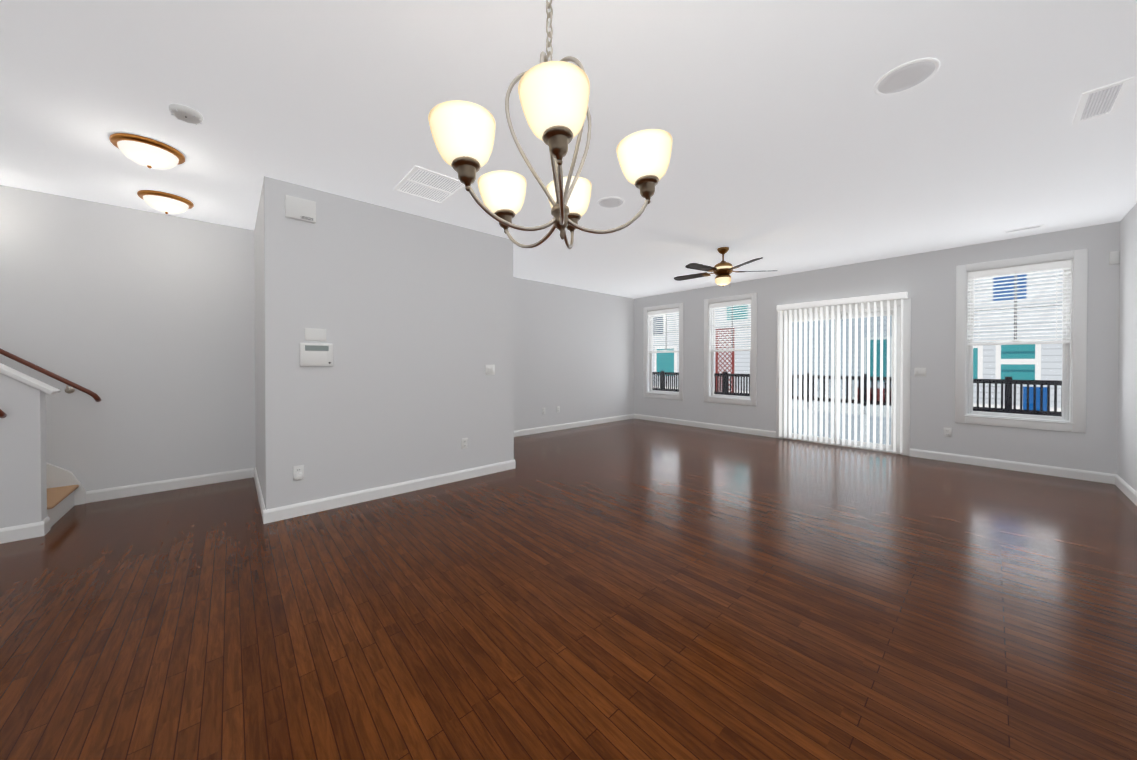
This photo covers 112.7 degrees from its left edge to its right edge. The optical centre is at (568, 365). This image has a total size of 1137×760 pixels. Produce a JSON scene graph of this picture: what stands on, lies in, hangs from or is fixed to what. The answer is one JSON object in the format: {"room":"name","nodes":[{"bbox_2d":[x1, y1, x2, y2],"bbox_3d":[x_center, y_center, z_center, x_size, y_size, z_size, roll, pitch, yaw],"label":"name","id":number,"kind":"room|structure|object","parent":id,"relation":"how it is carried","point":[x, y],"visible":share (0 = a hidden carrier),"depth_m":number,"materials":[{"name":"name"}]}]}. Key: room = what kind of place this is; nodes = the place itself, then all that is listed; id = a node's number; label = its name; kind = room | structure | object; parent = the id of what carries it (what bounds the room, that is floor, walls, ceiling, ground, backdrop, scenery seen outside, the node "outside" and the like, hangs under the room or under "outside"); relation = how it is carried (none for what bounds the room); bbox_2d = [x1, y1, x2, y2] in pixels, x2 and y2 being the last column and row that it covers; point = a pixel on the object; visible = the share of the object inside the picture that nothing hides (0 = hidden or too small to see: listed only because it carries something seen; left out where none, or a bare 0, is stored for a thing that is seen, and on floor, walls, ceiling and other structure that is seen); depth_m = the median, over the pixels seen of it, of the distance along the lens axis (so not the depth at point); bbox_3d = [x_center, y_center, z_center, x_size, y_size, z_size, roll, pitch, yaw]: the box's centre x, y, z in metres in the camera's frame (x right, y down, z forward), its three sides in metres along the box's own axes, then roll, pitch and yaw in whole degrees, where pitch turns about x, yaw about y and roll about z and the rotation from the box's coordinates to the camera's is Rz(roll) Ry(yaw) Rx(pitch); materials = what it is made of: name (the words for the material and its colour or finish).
{"room":"empty living room","nodes":[
{"label":"empty living room","id":0,"kind":"room"},
{"bbox_2d":[0,373,46,527],"bbox_3d":[-5.226,-0.115,1.629,3.545,2.740,0.115,0,1,-42],"label":"wall","id":1,"kind":"structure","parent":0,"point":[23,484],"depth_m":2.72,"materials":[{"name":"grey paint"}]},
{"bbox_2d":[0,409,6,417],"bbox_3d":[-4.551,-0.317,2.077,1.675,1.373,0.078,0,1,-42],"label":"handrail","id":2,"kind":"object","parent":1,"relation":"attached to","point":[3,414],"visible":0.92,"depth_m":2.62,"materials":[{"name":"brown wood"}]},
{"bbox_2d":[0,363,60,543],"bbox_3d":[-5.202,-0.129,1.651,3.611,2.769,0.165,0,1,-42],"label":"trim","id":3,"kind":"structure","parent":1,"relation":"attached to","point":[24,531],"depth_m":2.73,"materials":[{"name":"white wood"}]},
{"bbox_2d":[0,185,633,490],"bbox_3d":[-2.826,-0.140,4.896,11.760,2.740,0.140,0,1,-42],"label":"wall","id":4,"kind":"structure","parent":0,"point":[140,323],"depth_m":3.73,"materials":[{"name":"grey paint"}]},
{"bbox_2d":[0,348,100,401],"bbox_3d":[-4.946,-0.413,2.841,1.824,1.491,0.094,0,1,-42],"label":"handrail","id":5,"kind":"object","parent":4,"relation":"attached to","point":[95,396],"depth_m":3.26,"materials":[{"name":"brown wood"}]},
{"bbox_2d":[86,468,249,502],"bbox_3d":[-3.952,1.186,3.796,1.220,0.105,0.016,0,1,-42],"label":"baseboard","id":6,"kind":"structure","parent":4,"relation":"attached to","point":[185,482],"depth_m":3.74,"materials":[{"name":"white wood"}]},
{"bbox_2d":[514,414,633,436],"bbox_3d":[-0.119,1.160,7.220,4.360,0.105,0.016,0,1,-42],"label":"baseboard","id":7,"kind":"structure","parent":4,"relation":"attached to","point":[529,431],"depth_m":7.32,"materials":[{"name":"white wood"}]},
{"bbox_2d":[254,176,513,509],"bbox_3d":[-2.074,-0.136,4.377,2.331,2.740,1.637,0,1,-42],"label":"wall","id":8,"kind":"structure","parent":0,"point":[412,315],"depth_m":3.54,"materials":[{"name":"grey paint"}]},
{"bbox_2d":[250,467,264,513],"bbox_3d":[-2.955,1.188,3.611,0.016,0.105,1.620,0,1,-42],"label":"baseboard","id":9,"kind":"structure","parent":8,"relation":"attached to","point":[253,473],"depth_m":3.64,"materials":[{"name":"white wood"}]},
{"bbox_2d":[293,465,303,479],"bbox_3d":[-2.225,0.884,3.124,0.072,0.115,0.040,0,1,-42],"label":"outlet","id":10,"kind":"object","parent":8,"relation":"attached to","point":[298,472],"visible":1,"depth_m":3.12,"materials":[{"name":"white plastic"}]},
{"bbox_2d":[285,195,315,222],"bbox_3d":[-2.211,-1.292,3.127,0.207,0.177,0.030,0,1,-42],"label":"box","id":11,"kind":"object","parent":8,"relation":"attached to","point":[297,208],"visible":1,"depth_m":3.11,"materials":[{"name":"white plastic"}]},
{"bbox_2d":[305,328,325,340],"bbox_3d":[-2.142,-0.265,3.208,0.153,0.104,0.012,0,1,-42],"label":"switch plate","id":12,"kind":"object","parent":8,"relation":"attached to","point":[313,334],"visible":1,"depth_m":3.20,"materials":[{"name":"white plastic"}]},
{"bbox_2d":[300,343,332,365],"bbox_3d":[-2.132,-0.095,3.206,0.237,0.194,0.031,0,1,-42],"label":"thermostat","id":13,"kind":"object","parent":8,"relation":"attached to","point":[316,354],"visible":0.98,"depth_m":3.19,"materials":[{"name":"white plastic"}]},
{"bbox_2d":[262,459,515,523],"bbox_3d":[-1.523,1.186,3.771,2.363,0.105,0.016,0,1,-42],"label":"baseboard","id":14,"kind":"structure","parent":8,"relation":"attached to","point":[356,497],"depth_m":3.52,"materials":[{"name":"white wood"}]},
{"bbox_2d":[461,438,467,448],"bbox_3d":[-1.131,0.844,4.122,0.072,0.115,0.008,0,1,-42],"label":"outlet","id":15,"kind":"object","parent":8,"relation":"attached to","point":[464,443],"visible":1,"depth_m":4.12,"materials":[{"name":"white plastic"}]},
{"bbox_2d":[485,365,494,374],"bbox_3d":[-0.894,0.044,4.326,0.118,0.115,0.011,0,1,-42],"label":"light switch","id":16,"kind":"object","parent":8,"relation":"attached to","point":[490,369],"visible":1,"depth_m":4.33,"materials":[{"name":"white plastic"}]},
{"bbox_2d":[0,418,1136,759],"bbox_3d":[-0.667,1.309,2.491,11.760,0.120,6.620,0,1,-42],"label":"floor","id":17,"kind":"structure","parent":0,"point":[634,588],"depth_m":1.90,"materials":[{"name":"brown wood"}]},
{"bbox_2d":[46,462,85,526],"bbox_3d":[-5.392,-0.200,2.034,3.370,2.904,0.701,0,1,-42],"label":"stairs","id":18,"kind":"structure","parent":17,"relation":"on","point":[66,491],"depth_m":3.28,"materials":[{"name":"white"}]},
{"bbox_2d":[0,0,1136,298],"bbox_3d":[-0.667,-1.551,2.469,11.760,0.120,6.620,0,1,-42],"label":"ceiling","id":19,"kind":"structure","parent":0,"point":[798,144],"depth_m":2.23,"materials":[{"name":"white paint"}]},
{"bbox_2d":[109,133,184,169],"bbox_3d":[-2.871,-1.422,2.593,0.348,0.140,0.348,0,1,-42],"label":"ceiling light","id":20,"kind":"object","parent":19,"relation":"in","point":[147,152],"visible":1,"depth_m":2.52,"materials":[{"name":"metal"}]},
{"bbox_2d":[137,190,193,213],"bbox_3d":[-3.600,-1.428,3.390,0.348,0.140,0.348,0,1,-42],"label":"ceiling light","id":21,"kind":"object","parent":19,"relation":"in","point":[165,202],"visible":1,"depth_m":3.31,"materials":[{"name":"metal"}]},
{"bbox_2d":[169,104,202,124],"bbox_3d":[-2.239,-1.465,2.218,0.144,0.049,0.144,0,1,-42],"label":"smoke detector","id":22,"kind":"object","parent":19,"relation":"attached to","point":[184,113],"visible":1,"depth_m":2.19,"materials":[{"name":"white plastic"}]},
{"bbox_2d":[393,165,464,204],"bbox_3d":[-1.154,-1.491,3.161,0.435,0.011,0.530,0,1,-42],"label":"ceiling vent","id":23,"kind":"object","parent":19,"relation":"in","point":[427,184],"visible":1,"depth_m":3.14,"materials":[{"name":"white metal"}]},
{"bbox_2d":[428,0,672,248],"bbox_3d":[-0.080,-0.911,1.042,0.605,1.139,0.566,0,1,-42],"label":"chandelier","id":24,"kind":"object","parent":19,"relation":"hanging from","point":[554,98],"visible":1,"depth_m":0.91,"materials":[{"name":"white glass"}]},
{"bbox_2d":[597,197,624,208],"bbox_3d":[0.390,-1.496,3.477,0.256,0.007,0.256,0,1,-42],"label":"speaker","id":25,"kind":"object","parent":19,"relation":"attached to","point":[610,202],"visible":1,"depth_m":3.46,"materials":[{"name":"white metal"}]},
{"bbox_2d":[674,247,777,286],"bbox_3d":[1.950,-1.250,4.880,1.268,0.520,1.259,0,1,-42],"label":"fan","id":26,"kind":"object","parent":19,"relation":"hanging from","point":[722,270],"visible":1,"depth_m":4.79,"materials":[{"name":"brown wood"}]},
{"bbox_2d":[874,58,939,95],"bbox_3d":[1.739,-1.484,1.953,0.256,0.007,0.256,0,1,-42],"label":"speaker","id":27,"kind":"object","parent":19,"relation":"attached to","point":[910,75],"visible":1,"depth_m":1.94,"materials":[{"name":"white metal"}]},
{"bbox_2d":[1003,224,1043,233],"bbox_3d":[4.984,-1.500,4.152,0.100,0.008,0.280,0,1,-42],"label":"ceiling vent","id":28,"kind":"object","parent":19,"relation":"in","point":[1024,228],"visible":0.94,"depth_m":4.14,"materials":[{"name":"white metal"}]},
{"bbox_2d":[1072,77,1133,124],"bbox_3d":[3.002,-1.484,2.137,0.400,0.010,0.160,0,1,-42],"label":"ceiling vent","id":29,"kind":"object","parent":19,"relation":"in","point":[1105,100],"visible":0.96,"depth_m":2.12,"materials":[{"name":"white metal"}]},
{"bbox_2d":[634,221,1119,473],"bbox_3d":[3.666,-0.151,6.350,0.140,2.740,6.340,0,1,-42],"label":"wall","id":30,"kind":"structure","parent":0,"point":[926,281],"depth_m":4.97,"materials":[{"name":"grey paint"}]},
{"bbox_2d":[643,302,682,399],"bbox_3d":[2.055,-0.300,8.129,0.161,1.990,0.990,0,1,-42],"label":"window","id":31,"kind":"structure","parent":30,"relation":"in","point":[649,313],"depth_m":8.17,"materials":[{"name":"white"}]},
{"bbox_2d":[634,414,775,437],"bbox_3d":[2.526,1.157,7.519,0.016,0.105,3.035,0,1,-42],"label":"baseboard","id":32,"kind":"structure","parent":30,"relation":"attached to","point":[766,433],"depth_m":7.28,"materials":[{"name":"white wood"}]},
{"bbox_2d":[704,293,756,405],"bbox_3d":[3.018,-0.292,7.051,0.161,1.990,0.990,0,1,-42],"label":"window","id":33,"kind":"structure","parent":30,"relation":"in","point":[711,305],"depth_m":7.05,"materials":[{"name":"white"}]},
{"bbox_2d":[776,292,910,455],"bbox_3d":[4.093,0.111,5.782,0.244,2.225,1.690,0,1,-42],"label":"door blinds","id":34,"kind":"object","parent":30,"relation":"attached to","point":[795,313],"visible":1,"depth_m":5.67,"materials":[{"name":"white plastic"}]},
{"bbox_2d":[914,368,925,375],"bbox_3d":[4.710,0.083,5.070,0.011,0.115,0.115,0,1,-42],"label":"light switch","id":35,"kind":"object","parent":30,"relation":"attached to","point":[919,371],"visible":1,"depth_m":5.07,"materials":[{"name":"white plastic"}]},
{"bbox_2d":[944,428,950,436],"bbox_3d":[4.886,0.857,4.880,0.008,0.115,0.072,0,1,-42],"label":"electrical outlet","id":36,"kind":"object","parent":30,"relation":"attached to","point":[947,432],"visible":1,"depth_m":4.88,"materials":[{"name":"white plastic"}]},
{"bbox_2d":[910,448,1109,483],"bbox_3d":[5.158,1.180,4.573,0.016,0.105,1.605,0,1,-42],"label":"baseboard","id":37,"kind":"structure","parent":30,"relation":"attached to","point":[1101,477],"depth_m":4.45,"materials":[{"name":"white wood"}]},
{"bbox_2d":[955,248,1087,432],"bbox_3d":[5.304,-0.272,4.492,0.161,1.990,0.990,0,1,-42],"label":"window","id":38,"kind":"structure","parent":30,"relation":"in","point":[1073,341],"depth_m":4.39,"materials":[{"name":"white"}]},
{"bbox_2d":[1109,251,1119,264],"bbox_3d":[5.689,-1.128,3.946,0.035,0.130,0.060,0,1,-42],"label":"detector","id":39,"kind":"object","parent":30,"relation":"attached to","point":[1113,257],"visible":0.96,"depth_m":3.94,"materials":[{"name":"white plastic"}]},
{"bbox_2d":[1117,203,1136,491],"bbox_3d":[1.491,-0.103,0.064,11.760,2.740,0.140,0,1,-42],"label":"wall","id":40,"kind":"structure","parent":0,"point":[1127,425],"depth_m":3.66,"materials":[{"name":"grey paint"}]},
{"bbox_2d":[1110,474,1136,505],"bbox_3d":[1.439,1.214,0.132,11.480,0.105,0.016,0,1,-42],"label":"baseboard","id":41,"kind":"structure","parent":40,"relation":"attached to","point":[1115,479],"depth_m":3.66,"materials":[{"name":"white wood"}]},
{"label":"outside","id":42,"kind":"structure","parent":0,"visible":0},
{"bbox_3d":[5.590,4.302,15.023,13.520,0.300,65.000,0,1,-42],"label":"ground","id":43,"kind":"structure","parent":42,"visible":0},
{"bbox_2d":[652,328,1069,441],"bbox_3d":[7.310,1.443,11.815,2.900,5.467,13.284,0,1,-42],"label":"balcony railing","id":44,"kind":"object","parent":43,"relation":"on","point":[1011,408],"depth_m":9.50,"materials":[{"name":"black metal"}]},
{"bbox_2d":[652,268,1070,444],"bbox_3d":[7.981,-2.865,17.103,5.110,14.000,65.000,0,1,-42],"label":"building","id":45,"kind":"structure","parent":43,"relation":"on","point":[1024,352],"depth_m":10.04,"materials":[{"name":"white"}]}
]}

